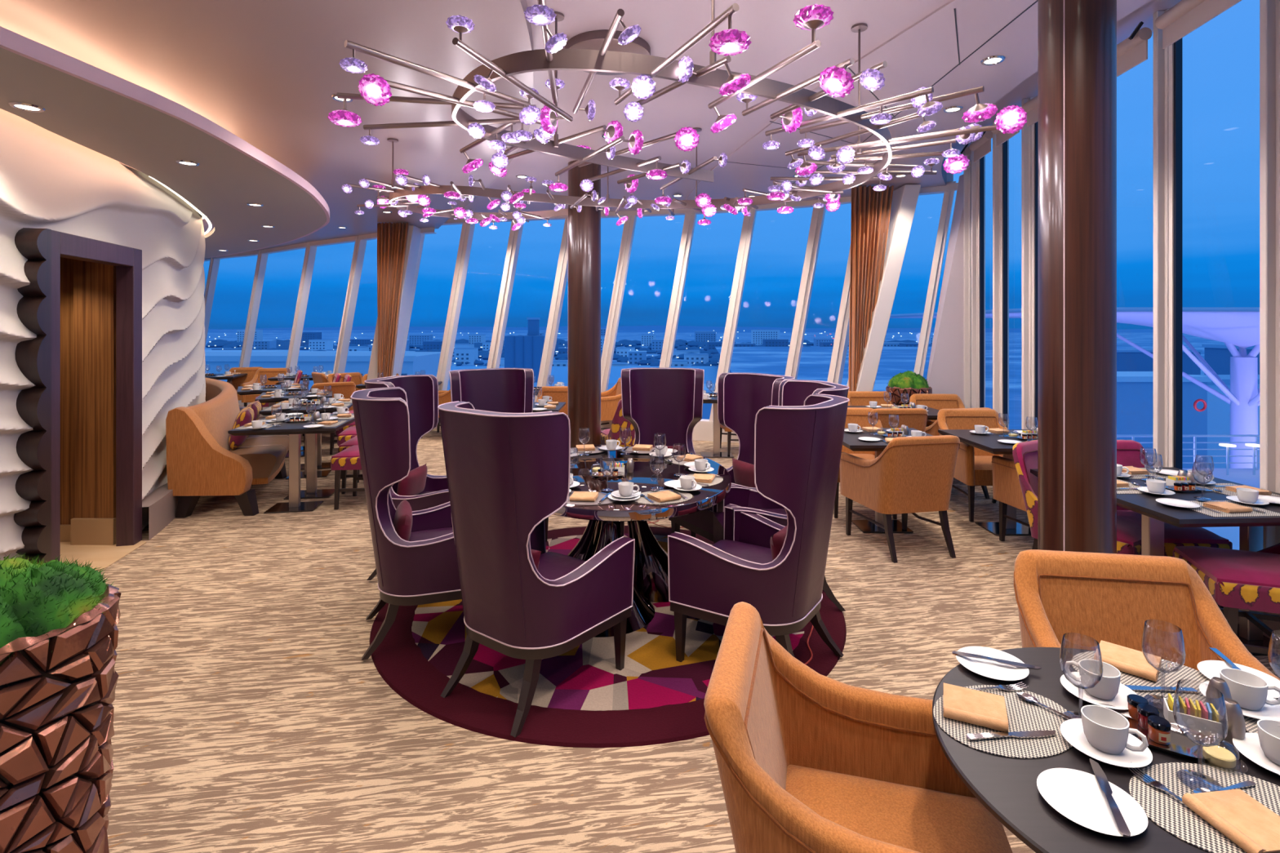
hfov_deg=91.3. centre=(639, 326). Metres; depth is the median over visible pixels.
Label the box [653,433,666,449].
bowl
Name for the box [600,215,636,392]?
trim
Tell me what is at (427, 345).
building
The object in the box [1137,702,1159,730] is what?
jam jar
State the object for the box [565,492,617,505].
place mat
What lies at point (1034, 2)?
trim
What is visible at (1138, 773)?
fork
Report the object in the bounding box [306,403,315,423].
wine glass
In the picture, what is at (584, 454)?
wine glass
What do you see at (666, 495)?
napkin
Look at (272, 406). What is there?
wine glass
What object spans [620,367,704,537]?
chair
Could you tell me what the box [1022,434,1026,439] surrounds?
jam jar
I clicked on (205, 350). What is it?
quay
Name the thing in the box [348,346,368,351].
building
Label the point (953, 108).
recessed light
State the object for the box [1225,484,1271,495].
napkin
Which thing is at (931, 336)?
building
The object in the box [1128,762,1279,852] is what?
place mat
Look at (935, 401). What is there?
armchair
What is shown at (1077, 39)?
round column
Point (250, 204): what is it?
recessed light
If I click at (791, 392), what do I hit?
chair
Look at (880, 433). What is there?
butter dish
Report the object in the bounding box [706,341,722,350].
building
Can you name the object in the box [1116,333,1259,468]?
support column
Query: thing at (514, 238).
trim
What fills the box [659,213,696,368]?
trim
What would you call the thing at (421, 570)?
chair
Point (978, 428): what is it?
cup
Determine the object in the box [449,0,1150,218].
ceiling
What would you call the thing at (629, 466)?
shaker
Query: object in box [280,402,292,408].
cup
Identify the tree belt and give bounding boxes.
[205,338,932,365]
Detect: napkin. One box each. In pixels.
[240,387,252,390]
[242,385,253,387]
[244,422,266,426]
[260,395,274,397]
[265,414,275,418]
[271,404,280,408]
[316,392,328,395]
[317,420,337,424]
[331,403,344,406]
[337,398,350,401]
[337,413,351,417]
[544,404,555,408]
[546,401,559,404]
[569,491,598,501]
[576,444,595,451]
[631,444,653,450]
[647,490,680,502]
[676,453,703,462]
[693,473,715,483]
[861,426,883,431]
[880,404,894,407]
[884,437,893,442]
[943,683,1008,732]
[985,427,1009,433]
[1093,640,1161,681]
[1116,480,1129,487]
[1121,466,1150,475]
[1182,788,1279,852]
[1202,501,1253,512]
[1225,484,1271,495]
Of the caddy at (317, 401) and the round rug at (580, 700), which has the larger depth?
the caddy at (317, 401)
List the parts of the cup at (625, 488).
handle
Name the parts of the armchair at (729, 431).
leg, leg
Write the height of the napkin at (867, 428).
0.023 m
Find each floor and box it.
[60,540,146,571]
[100,404,1279,852]
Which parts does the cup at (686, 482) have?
handle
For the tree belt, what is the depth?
819.71 m
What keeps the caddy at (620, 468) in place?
on the table at (651, 575)
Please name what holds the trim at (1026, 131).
on the floor at (250, 717)
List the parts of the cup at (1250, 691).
handle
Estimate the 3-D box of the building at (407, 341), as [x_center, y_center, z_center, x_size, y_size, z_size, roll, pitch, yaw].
[-248.124,22.786,640.000,19.323,17.728,14.400,0,0,0]
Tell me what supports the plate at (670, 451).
on the table at (651, 575)
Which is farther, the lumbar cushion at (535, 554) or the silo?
the silo
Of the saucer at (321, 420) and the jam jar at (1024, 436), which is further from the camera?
the saucer at (321, 420)
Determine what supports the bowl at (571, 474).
on the cup at (571, 481)
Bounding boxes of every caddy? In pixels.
[299,414,312,420]
[311,399,320,404]
[608,462,624,472]
[889,428,903,434]
[900,404,911,408]
[1021,430,1036,436]
[1163,693,1224,742]
[1165,475,1191,485]
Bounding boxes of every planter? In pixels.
[0,584,121,852]
[885,385,932,405]
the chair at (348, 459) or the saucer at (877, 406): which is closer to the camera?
the chair at (348, 459)
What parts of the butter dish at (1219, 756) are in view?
dish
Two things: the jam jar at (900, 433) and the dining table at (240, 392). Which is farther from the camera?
the dining table at (240, 392)
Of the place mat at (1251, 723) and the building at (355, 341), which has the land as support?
the building at (355, 341)
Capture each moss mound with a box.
[0,552,119,663]
[887,370,928,391]
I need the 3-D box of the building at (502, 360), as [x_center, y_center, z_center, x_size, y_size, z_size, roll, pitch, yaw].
[-96.028,26.741,430.000,11.094,9.818,14.400,0,0,0]
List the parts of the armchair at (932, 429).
leg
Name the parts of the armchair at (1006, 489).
leg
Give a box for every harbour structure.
[1116,348,1202,374]
[1195,374,1259,468]
[1201,344,1259,374]
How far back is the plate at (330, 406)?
6.81 m
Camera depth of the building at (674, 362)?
422.98 m
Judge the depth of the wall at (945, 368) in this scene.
7.54 m
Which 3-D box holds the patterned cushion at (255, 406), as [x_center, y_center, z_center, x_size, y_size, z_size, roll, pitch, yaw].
[-4.167,0.995,6.676,0.205,0.380,0.460,0,0,-25]
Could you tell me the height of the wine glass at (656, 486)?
0.183 m
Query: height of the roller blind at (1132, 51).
0.264 m
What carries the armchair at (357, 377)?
on the floor at (250, 717)
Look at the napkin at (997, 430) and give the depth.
5.22 m
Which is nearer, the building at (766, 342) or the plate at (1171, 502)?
the plate at (1171, 502)
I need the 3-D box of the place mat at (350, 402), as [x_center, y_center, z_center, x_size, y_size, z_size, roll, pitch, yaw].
[-3.528,0.888,7.415,0.260,0.002,0.360,0,0,-17]
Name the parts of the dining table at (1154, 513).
plate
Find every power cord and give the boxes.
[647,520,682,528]
[804,625,813,665]
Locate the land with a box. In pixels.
[204,330,1224,365]
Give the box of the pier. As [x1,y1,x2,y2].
[366,225,421,379]
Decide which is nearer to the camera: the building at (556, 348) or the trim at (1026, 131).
the trim at (1026, 131)
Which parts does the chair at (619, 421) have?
seat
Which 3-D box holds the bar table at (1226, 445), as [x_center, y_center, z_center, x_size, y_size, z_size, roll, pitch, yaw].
[18.400,4.175,19.600,0.400,0.950,0.400,0,0,0]
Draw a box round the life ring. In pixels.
[1193,399,1207,411]
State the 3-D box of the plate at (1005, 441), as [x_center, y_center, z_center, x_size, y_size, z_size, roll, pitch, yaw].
[2.820,0.883,4.768,0.167,0.014,0.167,0,0,0]
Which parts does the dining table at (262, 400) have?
plate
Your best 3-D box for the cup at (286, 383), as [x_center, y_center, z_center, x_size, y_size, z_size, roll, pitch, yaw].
[-5.162,0.852,9.181,0.082,0.062,0.102,0,0,-10]
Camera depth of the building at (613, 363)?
422.98 m
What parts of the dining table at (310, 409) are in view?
plate, plate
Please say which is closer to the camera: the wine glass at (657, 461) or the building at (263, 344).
the wine glass at (657, 461)
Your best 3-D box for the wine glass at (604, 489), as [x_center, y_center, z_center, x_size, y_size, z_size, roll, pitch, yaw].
[-0.176,0.795,3.389,0.080,0.183,0.080,0,0,45]
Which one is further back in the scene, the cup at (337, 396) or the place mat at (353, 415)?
the cup at (337, 396)
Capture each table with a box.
[204,373,247,379]
[227,413,355,513]
[237,383,306,407]
[255,391,332,457]
[258,400,352,479]
[267,374,327,391]
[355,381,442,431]
[532,402,565,412]
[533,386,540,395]
[552,444,731,637]
[699,392,733,457]
[842,427,959,533]
[847,405,939,419]
[932,647,1279,852]
[937,429,1031,535]
[1030,466,1279,655]
[1218,443,1235,475]
[1244,443,1259,475]
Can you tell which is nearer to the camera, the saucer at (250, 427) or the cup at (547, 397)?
the saucer at (250, 427)
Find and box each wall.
[0,108,205,560]
[926,174,963,402]
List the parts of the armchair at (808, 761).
seat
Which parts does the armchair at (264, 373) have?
seat frame, seat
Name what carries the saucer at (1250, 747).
on the round table at (1006, 787)
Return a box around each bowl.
[569,473,573,483]
[600,455,614,475]
[619,427,631,443]
[649,453,664,474]
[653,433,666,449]
[672,444,685,462]
[915,404,924,408]
[1059,632,1102,689]
[1116,463,1122,475]
[1139,447,1157,466]
[1141,619,1186,673]
[1143,453,1163,473]
[1172,679,1228,746]
[1191,462,1213,484]
[1194,454,1214,475]
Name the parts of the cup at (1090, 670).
handle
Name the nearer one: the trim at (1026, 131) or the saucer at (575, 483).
the saucer at (575, 483)
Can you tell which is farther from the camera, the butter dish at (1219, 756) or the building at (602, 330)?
the building at (602, 330)
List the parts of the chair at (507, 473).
leg, leg, rail, seat, leg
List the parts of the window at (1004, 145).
sash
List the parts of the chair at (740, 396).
leg, rail, seat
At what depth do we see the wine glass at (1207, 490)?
3.38 m
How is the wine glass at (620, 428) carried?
on the table at (651, 575)
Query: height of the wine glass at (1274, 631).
0.183 m
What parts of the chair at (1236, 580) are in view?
rail, seat, leg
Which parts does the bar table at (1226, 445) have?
post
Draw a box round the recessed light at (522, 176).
[515,174,528,178]
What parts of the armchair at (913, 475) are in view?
leg, leg, leg, leg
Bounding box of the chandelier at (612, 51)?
[327,0,1026,231]
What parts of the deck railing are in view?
rail, post, rail, rail, rail, rail, post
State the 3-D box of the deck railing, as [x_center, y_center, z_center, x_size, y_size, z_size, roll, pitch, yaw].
[17.000,4.082,20.300,18.070,1.135,0.070,0,0,0]
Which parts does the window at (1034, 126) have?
sash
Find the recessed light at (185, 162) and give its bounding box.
[175,160,199,165]
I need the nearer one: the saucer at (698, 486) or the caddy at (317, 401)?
the saucer at (698, 486)
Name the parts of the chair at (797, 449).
leg, seat, rail, leg, leg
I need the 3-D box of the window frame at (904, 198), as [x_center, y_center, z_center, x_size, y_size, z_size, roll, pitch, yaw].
[2.941,-0.043,7.844,0.991,3.385,0.400,0,0,0]
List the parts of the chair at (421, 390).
leg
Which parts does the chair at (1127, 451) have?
seat, rail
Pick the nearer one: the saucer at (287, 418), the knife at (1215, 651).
the knife at (1215, 651)
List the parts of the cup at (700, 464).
handle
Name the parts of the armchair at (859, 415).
leg, seat, leg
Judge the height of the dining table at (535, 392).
0.756 m
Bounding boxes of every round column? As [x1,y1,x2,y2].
[568,160,600,447]
[1037,0,1116,553]
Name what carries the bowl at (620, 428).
on the wine glass at (620, 428)
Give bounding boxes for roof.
[533,383,615,402]
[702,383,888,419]
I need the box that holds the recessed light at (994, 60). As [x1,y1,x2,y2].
[980,55,1005,65]
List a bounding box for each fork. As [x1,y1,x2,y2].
[640,493,653,502]
[970,681,1028,691]
[1127,768,1186,805]
[1200,506,1221,513]
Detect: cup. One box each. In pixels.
[251,420,266,427]
[252,385,261,390]
[273,391,283,397]
[275,413,288,420]
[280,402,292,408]
[284,382,292,386]
[286,372,293,376]
[288,398,299,404]
[311,388,319,392]
[320,413,330,420]
[327,397,336,403]
[333,393,343,399]
[336,406,348,413]
[537,399,546,404]
[542,395,551,401]
[569,473,573,485]
[605,439,619,449]
[617,481,639,496]
[654,444,667,456]
[680,475,696,489]
[694,458,710,471]
[702,393,709,399]
[848,423,860,431]
[869,400,877,407]
[911,430,926,436]
[915,404,927,409]
[974,425,988,433]
[1064,658,1120,699]
[1080,705,1148,754]
[1116,463,1128,475]
[1146,479,1166,493]
[1187,469,1214,483]
[1219,668,1279,710]
[1235,487,1258,503]
[1257,719,1279,765]
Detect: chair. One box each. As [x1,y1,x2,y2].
[255,369,302,407]
[302,374,351,440]
[329,410,353,454]
[330,444,364,510]
[332,373,341,382]
[335,421,355,435]
[337,426,356,479]
[337,435,362,493]
[350,386,462,660]
[364,374,449,580]
[437,400,635,737]
[448,368,548,542]
[600,399,635,444]
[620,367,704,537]
[667,393,849,662]
[668,373,795,542]
[711,379,848,611]
[1012,440,1141,555]
[1116,440,1232,608]
[1173,542,1279,656]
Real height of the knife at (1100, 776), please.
0.006 m
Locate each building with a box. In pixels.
[211,348,241,350]
[236,329,262,342]
[252,340,276,350]
[300,332,321,346]
[308,339,333,351]
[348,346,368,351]
[349,338,373,346]
[404,339,409,351]
[408,334,432,345]
[422,341,442,351]
[452,343,474,357]
[454,347,478,364]
[468,334,485,343]
[482,342,502,351]
[499,357,504,365]
[552,360,568,365]
[555,339,557,352]
[557,347,568,355]
[600,328,606,335]
[600,335,604,350]
[611,362,628,365]
[615,347,635,356]
[628,351,646,364]
[640,334,655,346]
[651,338,674,351]
[671,359,688,365]
[672,350,700,357]
[684,353,708,364]
[694,331,715,342]
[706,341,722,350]
[733,342,755,346]
[751,329,779,345]
[762,338,788,346]
[813,337,834,346]
[819,342,833,346]
[883,342,899,346]
[899,342,918,346]
[928,335,933,343]
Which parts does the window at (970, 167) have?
sash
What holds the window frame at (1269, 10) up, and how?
on the floor at (250, 717)
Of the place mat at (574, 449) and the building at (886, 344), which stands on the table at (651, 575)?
the place mat at (574, 449)
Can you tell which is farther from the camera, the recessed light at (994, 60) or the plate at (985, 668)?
the recessed light at (994, 60)
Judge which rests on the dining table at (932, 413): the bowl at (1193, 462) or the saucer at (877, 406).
the saucer at (877, 406)
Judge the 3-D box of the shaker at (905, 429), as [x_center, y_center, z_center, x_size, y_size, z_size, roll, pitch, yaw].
[2.180,0.853,5.130,0.045,0.074,0.045,0,0,0]
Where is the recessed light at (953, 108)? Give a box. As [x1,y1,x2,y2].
[942,106,962,112]
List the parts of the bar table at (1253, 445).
post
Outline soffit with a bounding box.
[0,47,326,257]
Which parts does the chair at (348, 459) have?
leg, seat, leg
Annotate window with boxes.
[968,160,971,408]
[977,156,983,408]
[1000,140,1007,427]
[1031,121,1037,427]
[1168,37,1182,469]
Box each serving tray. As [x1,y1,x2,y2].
[284,419,309,422]
[299,403,319,405]
[591,471,624,477]
[882,434,907,437]
[1015,436,1037,439]
[1091,703,1210,759]
[1165,485,1206,493]
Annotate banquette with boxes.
[165,377,288,518]
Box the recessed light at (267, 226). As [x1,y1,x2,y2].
[261,225,275,227]
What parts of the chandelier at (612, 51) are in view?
bulb, bulb, bulb, suspension rod, bulb, bulb, suspension rod, suspension rod, bulb, bulb, bulb, suspension rod, suspension rod, bulb, bulb, suspension rod, bulb, bulb, bulb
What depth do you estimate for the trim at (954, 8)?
3.72 m
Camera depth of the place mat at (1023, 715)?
1.38 m
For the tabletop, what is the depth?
3.64 m
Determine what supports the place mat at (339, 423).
on the dining table at (294, 430)
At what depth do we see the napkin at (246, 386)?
9.09 m
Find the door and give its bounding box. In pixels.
[60,257,115,545]
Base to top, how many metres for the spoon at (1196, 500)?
0.008 m
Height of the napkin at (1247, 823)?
0.023 m
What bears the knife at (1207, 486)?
on the place mat at (1224, 491)
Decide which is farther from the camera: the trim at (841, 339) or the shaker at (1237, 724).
the trim at (841, 339)
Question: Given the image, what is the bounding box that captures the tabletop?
[564,444,729,511]
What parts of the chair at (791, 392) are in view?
seat, leg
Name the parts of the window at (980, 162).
sash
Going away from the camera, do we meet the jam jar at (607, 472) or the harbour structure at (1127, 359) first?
the jam jar at (607, 472)
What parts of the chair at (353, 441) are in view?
leg, seat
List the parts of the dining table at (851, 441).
plate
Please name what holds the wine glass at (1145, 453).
on the dining table at (1154, 513)
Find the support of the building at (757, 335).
on the land
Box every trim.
[0,26,329,257]
[204,226,436,261]
[204,257,220,346]
[239,249,268,367]
[285,242,316,383]
[333,235,366,373]
[397,233,425,375]
[436,222,475,390]
[442,182,958,225]
[486,219,523,368]
[533,217,568,402]
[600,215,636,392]
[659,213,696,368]
[709,209,756,421]
[727,161,786,168]
[769,120,853,143]
[784,199,826,379]
[826,245,850,384]
[848,67,895,117]
[862,0,1037,142]
[913,181,955,377]
[941,157,946,183]
[954,8,959,64]
[963,146,971,408]
[971,141,985,408]
[992,121,1008,429]
[1021,97,1034,429]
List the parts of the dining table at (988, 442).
plate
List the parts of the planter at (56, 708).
pot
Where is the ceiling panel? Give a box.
[684,0,1142,199]
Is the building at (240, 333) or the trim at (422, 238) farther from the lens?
the building at (240, 333)
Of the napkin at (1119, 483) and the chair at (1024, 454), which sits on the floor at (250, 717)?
the chair at (1024, 454)
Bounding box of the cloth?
[889,306,1259,348]
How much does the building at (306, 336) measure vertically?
22.645 m
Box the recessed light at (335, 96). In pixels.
[331,93,353,102]
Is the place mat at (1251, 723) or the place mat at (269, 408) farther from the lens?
the place mat at (269, 408)
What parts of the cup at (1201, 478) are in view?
handle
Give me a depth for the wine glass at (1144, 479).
3.61 m
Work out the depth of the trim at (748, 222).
9.03 m
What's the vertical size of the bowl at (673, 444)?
0.107 m
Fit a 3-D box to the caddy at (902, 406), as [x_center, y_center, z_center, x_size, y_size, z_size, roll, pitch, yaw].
[2.840,0.863,6.680,0.093,0.053,0.057,0,0,0]
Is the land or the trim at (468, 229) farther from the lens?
the land
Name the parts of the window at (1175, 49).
sash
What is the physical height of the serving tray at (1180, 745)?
0.013 m
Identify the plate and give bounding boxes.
[265,419,285,422]
[285,413,303,415]
[302,424,324,428]
[320,405,336,408]
[533,408,546,410]
[570,452,579,457]
[608,492,639,501]
[653,448,677,453]
[663,480,681,488]
[684,461,708,466]
[857,436,880,441]
[955,646,1029,680]
[997,439,1022,444]
[1013,430,1022,434]
[1036,768,1147,836]
[1153,469,1186,475]
[1155,497,1199,507]
[1196,660,1279,697]
[1257,494,1279,504]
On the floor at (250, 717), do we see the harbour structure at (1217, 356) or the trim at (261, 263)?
the trim at (261, 263)
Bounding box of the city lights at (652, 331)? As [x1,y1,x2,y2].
[208,330,933,365]
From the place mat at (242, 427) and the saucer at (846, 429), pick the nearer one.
the saucer at (846, 429)
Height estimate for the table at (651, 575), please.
0.744 m
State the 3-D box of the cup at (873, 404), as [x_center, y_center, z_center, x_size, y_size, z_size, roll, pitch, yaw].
[2.544,0.849,6.805,0.102,0.062,0.082,0,0,-24]
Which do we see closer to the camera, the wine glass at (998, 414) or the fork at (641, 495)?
the fork at (641, 495)
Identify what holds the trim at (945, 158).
attached to the wall at (945, 368)
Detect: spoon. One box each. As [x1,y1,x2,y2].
[587,489,609,494]
[650,488,679,491]
[1016,690,1072,719]
[1192,781,1256,793]
[1195,499,1231,502]
[1201,484,1222,492]
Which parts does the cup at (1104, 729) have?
handle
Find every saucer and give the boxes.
[246,425,266,429]
[271,417,288,421]
[316,417,334,421]
[333,411,349,414]
[569,480,579,488]
[600,445,622,451]
[610,489,640,497]
[648,452,671,457]
[672,483,702,491]
[688,466,714,472]
[844,428,862,432]
[865,405,880,408]
[968,430,990,434]
[1060,671,1137,710]
[1060,718,1152,768]
[1116,473,1130,477]
[1137,486,1175,495]
[1195,480,1216,484]
[1199,681,1279,720]
[1226,495,1269,505]
[1232,733,1279,775]
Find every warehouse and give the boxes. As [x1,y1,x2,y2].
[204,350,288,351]
[299,351,415,351]
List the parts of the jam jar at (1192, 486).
lid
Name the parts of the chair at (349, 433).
seat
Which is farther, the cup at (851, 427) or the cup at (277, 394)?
the cup at (277, 394)
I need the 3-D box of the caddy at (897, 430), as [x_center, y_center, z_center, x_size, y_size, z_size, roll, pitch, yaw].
[2.100,0.863,5.120,0.093,0.053,0.057,0,0,0]
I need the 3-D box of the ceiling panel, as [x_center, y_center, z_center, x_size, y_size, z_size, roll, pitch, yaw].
[2.031,-1.748,6.126,2.105,0.020,5.992,0,0,-11]
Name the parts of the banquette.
leg, panel, backrest, leg, seat, leg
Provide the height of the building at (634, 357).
11.155 m
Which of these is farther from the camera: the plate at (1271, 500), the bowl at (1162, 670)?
the plate at (1271, 500)
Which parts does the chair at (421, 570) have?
leg, leg, rail, seat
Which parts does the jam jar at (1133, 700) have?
lid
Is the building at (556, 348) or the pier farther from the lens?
the building at (556, 348)
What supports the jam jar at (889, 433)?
on the serving tray at (884, 435)
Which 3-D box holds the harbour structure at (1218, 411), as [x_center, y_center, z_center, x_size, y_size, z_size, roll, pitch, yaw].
[64.765,10.650,70.000,20.400,10.000,6.400,0,0,0]
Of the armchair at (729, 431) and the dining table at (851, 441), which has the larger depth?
the armchair at (729, 431)
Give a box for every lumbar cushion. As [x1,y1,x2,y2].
[393,499,413,541]
[396,463,427,495]
[530,549,541,570]
[653,445,684,451]
[732,457,755,488]
[769,525,786,560]
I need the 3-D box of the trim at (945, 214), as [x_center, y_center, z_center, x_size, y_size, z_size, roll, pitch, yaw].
[3.600,-0.075,7.826,0.745,3.450,0.176,0,0,0]
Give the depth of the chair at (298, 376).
10.28 m
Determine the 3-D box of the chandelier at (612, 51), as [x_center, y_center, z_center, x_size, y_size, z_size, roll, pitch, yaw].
[-0.234,-1.302,4.837,3.802,0.897,5.822,0,0,-24]
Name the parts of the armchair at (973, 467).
leg, seat, seat frame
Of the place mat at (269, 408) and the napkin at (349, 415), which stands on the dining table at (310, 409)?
the place mat at (269, 408)
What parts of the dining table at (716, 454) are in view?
plate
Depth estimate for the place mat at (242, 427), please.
5.55 m
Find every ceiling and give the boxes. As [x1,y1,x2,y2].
[0,0,533,252]
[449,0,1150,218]
[948,0,1181,152]
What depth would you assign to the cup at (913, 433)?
4.88 m
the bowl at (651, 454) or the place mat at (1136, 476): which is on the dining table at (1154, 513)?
the place mat at (1136, 476)
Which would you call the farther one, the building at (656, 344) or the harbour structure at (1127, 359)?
the building at (656, 344)
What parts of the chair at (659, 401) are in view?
leg, leg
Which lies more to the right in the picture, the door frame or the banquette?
the banquette
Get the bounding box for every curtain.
[377,222,408,377]
[848,185,893,391]
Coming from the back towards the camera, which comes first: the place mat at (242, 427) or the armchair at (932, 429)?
the armchair at (932, 429)
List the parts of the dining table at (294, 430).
plate, plate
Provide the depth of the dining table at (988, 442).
5.03 m
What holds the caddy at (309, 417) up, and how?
on the dining table at (294, 430)
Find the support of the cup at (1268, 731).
on the saucer at (1250, 747)
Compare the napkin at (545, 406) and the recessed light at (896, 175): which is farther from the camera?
the recessed light at (896, 175)
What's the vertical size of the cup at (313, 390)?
0.062 m
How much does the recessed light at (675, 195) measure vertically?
0.009 m
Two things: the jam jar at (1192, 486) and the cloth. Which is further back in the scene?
the cloth
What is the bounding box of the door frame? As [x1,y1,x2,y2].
[13,227,142,564]
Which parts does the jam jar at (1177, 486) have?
lid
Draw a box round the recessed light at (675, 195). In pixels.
[672,194,683,196]
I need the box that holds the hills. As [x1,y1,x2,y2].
[208,325,1153,332]
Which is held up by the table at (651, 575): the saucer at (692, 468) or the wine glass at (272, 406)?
the saucer at (692, 468)
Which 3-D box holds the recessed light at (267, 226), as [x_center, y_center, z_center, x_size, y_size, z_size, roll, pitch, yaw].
[-4.340,-1.165,7.300,0.142,0.009,0.142,0,0,0]
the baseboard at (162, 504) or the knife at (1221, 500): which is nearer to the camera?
the knife at (1221, 500)
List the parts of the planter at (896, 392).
pot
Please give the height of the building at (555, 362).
8.123 m
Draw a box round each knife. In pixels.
[598,492,610,503]
[668,488,687,499]
[951,650,1041,670]
[965,730,1056,740]
[1089,758,1130,837]
[1116,488,1137,489]
[1124,684,1198,693]
[1205,485,1225,487]
[1208,647,1241,670]
[1221,500,1265,513]
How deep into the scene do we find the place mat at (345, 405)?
7.04 m
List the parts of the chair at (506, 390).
leg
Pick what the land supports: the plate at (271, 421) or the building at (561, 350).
the building at (561, 350)
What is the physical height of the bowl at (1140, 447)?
0.107 m
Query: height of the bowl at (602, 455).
0.107 m
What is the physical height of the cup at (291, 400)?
0.062 m
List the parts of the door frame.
frame post, frame post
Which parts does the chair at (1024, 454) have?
leg, seat, rail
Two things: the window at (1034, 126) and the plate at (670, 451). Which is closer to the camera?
the plate at (670, 451)
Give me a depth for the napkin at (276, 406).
6.78 m
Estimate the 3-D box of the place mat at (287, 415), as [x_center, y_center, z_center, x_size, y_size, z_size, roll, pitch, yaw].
[-3.486,0.888,6.058,0.260,0.002,0.360,0,0,-10]
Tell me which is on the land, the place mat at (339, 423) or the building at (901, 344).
the building at (901, 344)
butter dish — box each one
[589,462,605,472]
[875,426,887,435]
[1005,430,1020,437]
[1191,733,1248,775]
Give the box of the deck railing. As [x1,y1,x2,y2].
[1116,435,1259,470]
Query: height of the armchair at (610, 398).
0.874 m
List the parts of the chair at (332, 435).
leg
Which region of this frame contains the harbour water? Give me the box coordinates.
[450,365,731,383]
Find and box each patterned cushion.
[228,405,253,449]
[246,400,261,437]
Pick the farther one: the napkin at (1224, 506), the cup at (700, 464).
the cup at (700, 464)
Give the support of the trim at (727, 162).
attached to the ceiling panel
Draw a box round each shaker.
[313,412,318,420]
[321,397,325,404]
[626,459,633,472]
[902,426,908,435]
[911,402,915,408]
[1177,470,1186,476]
[1185,471,1195,483]
[1205,676,1232,711]
[1217,698,1245,745]
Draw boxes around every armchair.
[226,366,265,409]
[240,368,289,406]
[302,381,355,414]
[311,372,328,383]
[327,372,363,391]
[361,373,399,389]
[421,389,451,438]
[536,386,568,415]
[600,377,621,429]
[703,601,1013,852]
[720,424,738,454]
[833,407,897,519]
[840,435,959,563]
[847,391,892,405]
[869,408,928,431]
[909,393,965,426]
[924,407,991,498]
[937,408,1007,522]
[991,455,1030,541]
[1013,549,1279,680]
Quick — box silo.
[504,317,544,382]
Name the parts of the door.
skirting, panel, skirting, panel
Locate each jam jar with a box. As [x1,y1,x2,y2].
[597,468,604,475]
[604,468,610,475]
[612,468,617,475]
[887,431,892,436]
[897,431,902,436]
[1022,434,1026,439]
[1026,434,1032,439]
[1032,433,1037,439]
[1127,693,1149,720]
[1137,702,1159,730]
[1147,715,1171,745]
[1173,482,1182,490]
[1180,482,1189,490]
[1186,482,1195,490]
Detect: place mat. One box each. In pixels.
[235,422,282,429]
[260,415,299,421]
[263,405,297,410]
[311,420,347,426]
[319,403,351,408]
[329,413,354,419]
[334,399,351,403]
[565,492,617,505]
[570,446,606,453]
[617,446,655,453]
[632,490,692,504]
[664,455,687,465]
[678,473,723,486]
[933,684,1074,758]
[1071,650,1210,707]
[1116,479,1148,493]
[1120,467,1168,479]
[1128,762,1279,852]
[1185,500,1279,517]
[1195,483,1279,496]
[1243,697,1278,733]
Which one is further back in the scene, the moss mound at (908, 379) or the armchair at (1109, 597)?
the moss mound at (908, 379)
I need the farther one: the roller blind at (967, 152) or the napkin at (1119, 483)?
the roller blind at (967, 152)
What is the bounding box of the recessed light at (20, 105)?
[8,102,45,111]
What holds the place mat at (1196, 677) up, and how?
on the round table at (1006, 787)
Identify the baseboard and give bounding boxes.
[142,483,178,540]
[238,400,738,443]
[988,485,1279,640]
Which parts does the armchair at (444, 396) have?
leg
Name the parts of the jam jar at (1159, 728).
lid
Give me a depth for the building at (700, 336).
993.11 m
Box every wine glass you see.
[271,405,281,426]
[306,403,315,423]
[570,447,578,480]
[578,427,590,455]
[600,455,614,491]
[619,427,631,454]
[649,453,664,489]
[653,433,666,462]
[672,444,685,475]
[867,412,878,435]
[997,413,1009,436]
[1059,632,1102,719]
[1139,447,1157,480]
[1141,619,1186,700]
[1143,453,1163,486]
[1172,679,1228,787]
[1191,462,1213,500]
[1194,454,1214,491]
[1267,630,1279,677]
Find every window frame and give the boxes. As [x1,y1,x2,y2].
[846,184,920,391]
[1153,8,1169,467]
[1259,0,1279,549]
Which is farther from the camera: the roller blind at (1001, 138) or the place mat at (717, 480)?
the roller blind at (1001, 138)
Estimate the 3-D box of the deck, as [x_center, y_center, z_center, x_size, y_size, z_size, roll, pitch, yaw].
[15.300,4.750,8.250,21.400,0.200,24.500,0,0,0]
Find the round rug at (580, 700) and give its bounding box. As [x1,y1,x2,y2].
[369,525,846,747]
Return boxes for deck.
[1182,468,1259,550]
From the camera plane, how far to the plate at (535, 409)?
6.67 m
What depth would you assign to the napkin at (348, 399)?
7.38 m
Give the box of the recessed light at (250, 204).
[246,203,263,206]
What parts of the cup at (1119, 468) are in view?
handle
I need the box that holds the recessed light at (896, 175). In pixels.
[893,174,907,177]
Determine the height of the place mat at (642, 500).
0.002 m
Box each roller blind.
[960,143,971,168]
[968,130,992,162]
[991,104,1019,146]
[1022,95,1037,126]
[1116,21,1152,76]
[1155,0,1241,48]
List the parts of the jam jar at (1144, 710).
lid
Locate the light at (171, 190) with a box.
[149,176,212,234]
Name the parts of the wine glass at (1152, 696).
stem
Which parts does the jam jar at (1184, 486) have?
lid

